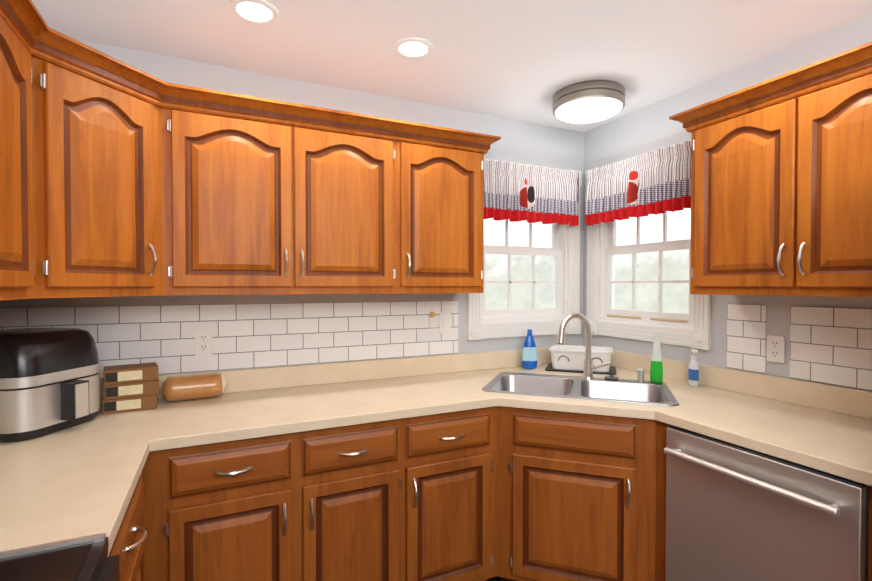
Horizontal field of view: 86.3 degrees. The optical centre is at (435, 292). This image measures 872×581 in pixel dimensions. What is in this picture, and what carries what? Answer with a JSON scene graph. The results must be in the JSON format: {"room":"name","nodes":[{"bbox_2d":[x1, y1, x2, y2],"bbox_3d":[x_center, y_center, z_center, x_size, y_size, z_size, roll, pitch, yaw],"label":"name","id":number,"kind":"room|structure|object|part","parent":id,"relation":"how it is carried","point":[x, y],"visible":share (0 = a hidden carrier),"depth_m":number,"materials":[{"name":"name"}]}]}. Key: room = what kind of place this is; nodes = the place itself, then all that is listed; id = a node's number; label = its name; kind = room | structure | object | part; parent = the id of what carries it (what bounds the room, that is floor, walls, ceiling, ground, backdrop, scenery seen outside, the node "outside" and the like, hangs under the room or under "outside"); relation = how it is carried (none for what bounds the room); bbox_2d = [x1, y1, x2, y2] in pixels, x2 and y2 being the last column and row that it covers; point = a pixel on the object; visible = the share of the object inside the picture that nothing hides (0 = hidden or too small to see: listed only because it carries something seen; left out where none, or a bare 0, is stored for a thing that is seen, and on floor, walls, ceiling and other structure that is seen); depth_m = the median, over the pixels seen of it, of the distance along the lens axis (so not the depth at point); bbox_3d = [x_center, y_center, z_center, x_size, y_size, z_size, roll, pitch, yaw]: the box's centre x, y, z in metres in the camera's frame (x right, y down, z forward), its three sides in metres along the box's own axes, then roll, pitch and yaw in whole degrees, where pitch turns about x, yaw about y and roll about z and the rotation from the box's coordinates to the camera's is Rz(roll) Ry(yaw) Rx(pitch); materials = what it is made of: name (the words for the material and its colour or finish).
{"room":"kitchen","nodes":[
{"label":"kitchen","id":0,"kind":"room"},
{"bbox_2d":[0,39,583,378],"bbox_3d":[-0.419,0.162,2.493,3.275,2.420,0.120,0,1,-25],"label":"wall","id":1,"kind":"structure","parent":0,"point":[523,142],"depth_m":2.44,"materials":[{"name":"paint"}]},
{"bbox_2d":[0,0,39,300],"bbox_3d":[-1.133,-0.351,0.891,0.323,0.752,0.906,0,1,-25],"label":"upper cabinet","id":2,"kind":"object","parent":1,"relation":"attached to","point":[19,46],"depth_m":1.27,"materials":[{"name":"brown wood"}]},
{"bbox_2d":[32,24,82,43],"bbox_3d":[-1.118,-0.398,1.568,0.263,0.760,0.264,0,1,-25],"label":"crown molding","id":3,"kind":"structure","parent":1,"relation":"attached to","point":[39,29],"depth_m":1.36,"materials":[{"name":"brown wood"}]},
{"bbox_2d":[40,36,167,297],"bbox_3d":[-1.135,-0.364,1.575,0.329,0.756,0.329,0,1,-25],"label":"upper cabinet","id":4,"kind":"object","parent":1,"relation":"attached to","point":[118,178],"depth_m":1.54,"materials":[{"name":"brown wood"}]},
{"bbox_2d":[0,300,457,378],"bbox_3d":[-0.818,0.204,2.234,2.090,0.305,0.006,0,1,-25],"label":"wall tiles","id":5,"kind":"structure","parent":1,"relation":"attached to","point":[255,335],"depth_m":2.21,"materials":[{"name":"white tile"}]},
{"bbox_2d":[195,330,212,355],"bbox_3d":[-1.056,0.228,2.114,0.072,0.116,0.006,0,1,-25],"label":"electrical outlet","id":6,"kind":"object","parent":5,"relation":"attached to","point":[203,343],"visible":1,"depth_m":2.11,"materials":[{"name":"white plastic"}]},
{"bbox_2d":[428,311,435,327],"bbox_3d":[-0.021,0.151,2.593,0.040,0.090,0.028,0,1,-25],"label":"air freshener","id":7,"kind":"object","parent":5,"relation":"attached to","point":[432,321],"visible":0.98,"depth_m":2.58,"materials":[{"name":"white plastic"}]},
{"bbox_2d":[439,312,450,332],"bbox_3d":[0.053,0.170,2.637,0.072,0.116,0.010,0,1,-25],"label":"switch plate","id":8,"kind":"object","parent":5,"relation":"attached to","point":[444,322],"visible":1,"depth_m":2.63,"materials":[{"name":"white plastic"}]},
{"bbox_2d":[164,92,399,295],"bbox_3d":[-0.680,-0.372,2.113,0.955,0.756,0.323,0,1,-25],"label":"upper cabinet","id":9,"kind":"object","parent":1,"relation":"attached to","point":[259,200],"depth_m":1.95,"materials":[{"name":"brown wood"}]},
{"bbox_2d":[100,345,583,404],"bbox_3d":[-0.387,0.408,2.432,3.029,0.101,0.018,0,1,-25],"label":"backsplash","id":10,"kind":"structure","parent":1,"relation":"attached to","point":[322,374],"depth_m":2.42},
{"bbox_2d":[400,128,487,293],"bbox_3d":[-0.032,-0.377,2.421,0.480,0.756,0.323,0,1,-25],"label":"upper cabinet","id":11,"kind":"object","parent":1,"relation":"attached to","point":[442,177],"depth_m":2.27,"materials":[{"name":"brown wood"}]},
{"bbox_2d":[466,159,581,339],"bbox_3d":[0.540,-0.260,2.922,0.842,1.062,0.156,0,1,-25],"label":"window","id":12,"kind":"structure","parent":1,"relation":"in","point":[563,251],"depth_m":2.96,"materials":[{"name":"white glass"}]},
{"bbox_2d":[484,159,578,225],"bbox_3d":[0.555,-0.587,2.784,0.755,0.341,0.081,0,1,-25],"label":"valance","id":13,"kind":"object","parent":12,"relation":"attached to","point":[515,192],"visible":0.88,"depth_m":2.78,"materials":[{"name":"fabric"}]},
{"bbox_2d":[31,0,871,131],"bbox_3d":[0.721,-1.060,0.071,3.275,0.100,5.440,0,1,-25],"label":"ceiling","id":14,"kind":"structure","parent":0,"point":[524,60],"depth_m":1.91,"materials":[{"name":"paint"}]},
{"bbox_2d":[229,0,278,24],"bbox_3d":[-0.665,-1.030,1.705,0.170,0.010,0.170,0,1,-25],"label":"recessed light","id":15,"kind":"object","parent":14,"relation":"in","point":[261,12],"visible":1,"depth_m":1.70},
{"bbox_2d":[393,37,432,58],"bbox_3d":[-0.096,-1.035,1.975,0.170,0.010,0.170,0,1,-25],"label":"recessed light","id":16,"kind":"object","parent":14,"relation":"in","point":[413,48],"visible":1,"depth_m":1.96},
{"bbox_2d":[553,80,624,123],"bbox_3d":[0.804,-0.986,2.458,0.364,0.122,0.364,0,1,-25],"label":"flush ceiling light","id":17,"kind":"object","parent":14,"relation":"attached to","point":[592,101],"visible":1,"depth_m":2.34,"materials":[{"name":"white glass"}]},
{"bbox_2d":[488,562,655,580],"bbox_3d":[0.721,1.435,0.110,3.275,0.050,5.440,0,1,-25],"label":"floor","id":18,"kind":"structure","parent":0,"point":[496,578],"depth_m":2.24,"materials":[{"name":"brown wood"}]},
{"bbox_2d":[0,532,119,580],"bbox_3d":[-0.706,0.865,0.435,0.684,1.078,0.768,0,1,-25],"label":"range","id":19,"kind":"object","parent":18,"relation":"on","point":[84,558],"visible":0.92,"depth_m":0.81,"materials":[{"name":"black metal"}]},
{"bbox_2d":[496,406,656,580],"bbox_3d":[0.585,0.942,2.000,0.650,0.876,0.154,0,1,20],"label":"base cabinet","id":20,"kind":"object","parent":18,"relation":"on","point":[576,489],"depth_m":1.96,"materials":[{"name":"brown wood"}]},
{"bbox_2d":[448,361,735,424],"bbox_3d":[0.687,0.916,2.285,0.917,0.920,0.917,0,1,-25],"label":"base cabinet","id":21,"kind":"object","parent":18,"relation":"on","point":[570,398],"depth_m":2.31,"materials":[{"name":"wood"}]},
{"bbox_2d":[0,361,871,580],"bbox_3d":[-0.006,0.490,1.629,3.029,0.037,1.797,0,1,-25],"label":"countertop","id":22,"kind":"structure","parent":21,"relation":"on","point":[430,477],"depth_m":1.80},
{"bbox_2d":[0,328,99,441],"bbox_3d":[-1.433,0.306,1.452,0.388,0.335,0.682,0,1,10],"label":"air fryer","id":23,"kind":"object","parent":22,"relation":"on","point":[49,380],"visible":1,"depth_m":1.54,"materials":[{"name":"silver metal"}]},
{"bbox_2d":[102,362,158,414],"bbox_3d":[-1.226,0.381,1.873,0.193,0.171,0.138,-1,1,-29],"label":"boxes","id":24,"kind":"object","parent":22,"relation":"on","point":[130,387],"visible":1,"depth_m":1.83},
{"bbox_2d":[163,372,227,401],"bbox_3d":[-1.044,0.408,2.023,0.250,0.106,0.116,-1,1,-29],"label":"bread loaf","id":25,"kind":"object","parent":22,"relation":"on","point":[192,386],"visible":1,"depth_m":1.98,"materials":[{"name":"brown food"}]},
{"bbox_2d":[522,329,537,368],"bbox_3d":[0.557,0.335,2.765,0.096,0.235,0.053,0,1,0],"label":"dish soap","id":26,"kind":"object","parent":22,"relation":"on","point":[529,357],"visible":1,"depth_m":2.75,"materials":[{"name":"blue plastic"}]},
{"bbox_2d":[545,345,615,374],"bbox_3d":[0.857,0.391,2.753,0.390,0.124,0.250,0,1,20],"label":"dish rack","id":27,"kind":"object","parent":22,"relation":"on","point":[567,358],"visible":0.92,"depth_m":2.67,"materials":[{"name":"white plastic"}]},
{"bbox_2d":[482,368,678,446],"bbox_3d":[0.687,0.527,2.279,0.916,0.276,0.916,0,1,-25],"label":"sink","id":28,"kind":"object","parent":22,"relation":"in","point":[534,407],"depth_m":2.03,"materials":[{"name":"silver metal"}]},
{"bbox_2d":[557,313,612,379],"bbox_3d":[0.770,0.279,2.406,0.273,0.350,0.166,0,1,20],"label":"faucet","id":29,"kind":"object","parent":22,"relation":"on","point":[589,366],"depth_m":2.43,"materials":[{"name":"silver metal"}]},
{"bbox_2d":[650,333,662,382],"bbox_3d":[1.114,0.329,2.348,0.060,0.250,0.042,0,1,20],"label":"dish soap","id":30,"kind":"object","parent":22,"relation":"on","point":[656,371],"visible":1,"depth_m":2.33,"materials":[{"name":"green plastic"}]},
{"bbox_2d":[688,349,698,386],"bbox_3d":[1.272,0.370,2.297,0.042,0.180,0.060,0,1,5],"label":"soap pump","id":31,"kind":"object","parent":22,"relation":"on","point":[693,373],"visible":1,"depth_m":2.28,"materials":[{"name":"white plastic"}]},
{"bbox_2d":[664,425,868,580],"bbox_3d":[1.276,0.949,1.653,0.683,0.872,0.607,0,1,-25],"label":"dishwasher","id":32,"kind":"object","parent":18,"relation":"on","point":[734,512],"visible":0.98,"depth_m":1.50,"materials":[{"name":"silver metal"}]},
{"bbox_2d":[583,13,871,455],"bbox_3d":[2.146,0.189,0.766,0.120,2.420,5.200,0,1,-25],"label":"wall","id":33,"kind":"structure","parent":0,"point":[652,127],"depth_m":2.27,"materials":[{"name":"paint"}]},
{"bbox_2d":[585,140,711,349],"bbox_3d":[1.215,-0.256,2.681,0.156,1.062,0.842,0,1,-25],"label":"window","id":34,"kind":"structure","parent":33,"relation":"in","point":[694,331],"depth_m":2.75,"materials":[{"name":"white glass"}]},
{"bbox_2d":[607,314,640,318],"bbox_3d":[1.130,0.145,2.802,0.014,0.014,0.250,0,1,-25],"label":"rod","id":35,"kind":"object","parent":34,"relation":"attached to","point":[620,316],"depth_m":2.79,"materials":[{"name":"beige wood"}]},
{"bbox_2d":[585,140,690,225],"bbox_3d":[1.119,-0.584,2.583,0.081,0.341,0.755,0,1,-25],"label":"valance","id":36,"kind":"object","parent":34,"relation":"attached to","point":[656,181],"visible":0.88,"depth_m":2.54,"materials":[{"name":"fabric"}]},
{"bbox_2d":[650,318,686,322],"bbox_3d":[1.260,0.149,2.526,0.014,0.014,0.220,0,1,-25],"label":"rod","id":37,"kind":"object","parent":34,"relation":"attached to","point":[656,319],"depth_m":2.51,"materials":[{"name":"beige wood"}]},
{"bbox_2d":[584,345,871,420],"bbox_3d":[1.357,0.411,2.264,0.018,0.101,1.778,0,1,-25],"label":"backsplash","id":38,"kind":"structure","parent":33,"relation":"attached to","point":[854,402],"depth_m":2.05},
{"bbox_2d":[726,303,766,373],"bbox_3d":[1.425,0.205,2.139,0.006,0.305,0.172,0,1,-25],"label":"wall tiles","id":39,"kind":"structure","parent":33,"relation":"attached to","point":[746,337],"depth_m":2.13,"materials":[{"name":"white tile"}]},
{"bbox_2d":[766,335,784,362],"bbox_3d":[1.474,0.244,2.020,0.006,0.116,0.072,0,1,-25],"label":"electrical outlet","id":40,"kind":"object","parent":33,"relation":"attached to","point":[775,351],"visible":1,"depth_m":2.02,"materials":[{"name":"white plastic"}]},
{"bbox_2d":[684,52,871,297],"bbox_3d":[1.433,-0.367,1.737,0.323,0.756,0.841,0,1,-25],"label":"upper cabinet","id":41,"kind":"object","parent":33,"relation":"attached to","point":[781,176],"depth_m":1.69,"materials":[{"name":"brown wood"}]},
{"bbox_3d":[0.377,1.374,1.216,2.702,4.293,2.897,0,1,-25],"label":"crown","id":42,"kind":"part","parent":41,"relation":"part of","materials":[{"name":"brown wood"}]},
{"bbox_2d":[790,306,871,390],"bbox_3d":[1.761,0.216,1.431,0.006,0.305,1.200,0,1,-25],"label":"wall tiles","id":43,"kind":"structure","parent":33,"relation":"attached to","point":[831,345],"depth_m":1.84,"materials":[{"name":"white tile"}]},
{"label":"outside","id":44,"kind":"structure","parent":0,"visible":0},
{"bbox_2d":[484,208,690,313],"bbox_3d":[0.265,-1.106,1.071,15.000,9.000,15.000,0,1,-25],"label":"window pane","id":45,"kind":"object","parent":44,"point":[647,267],"depth_m":8.72,"materials":[{"name":"white"}]}
]}

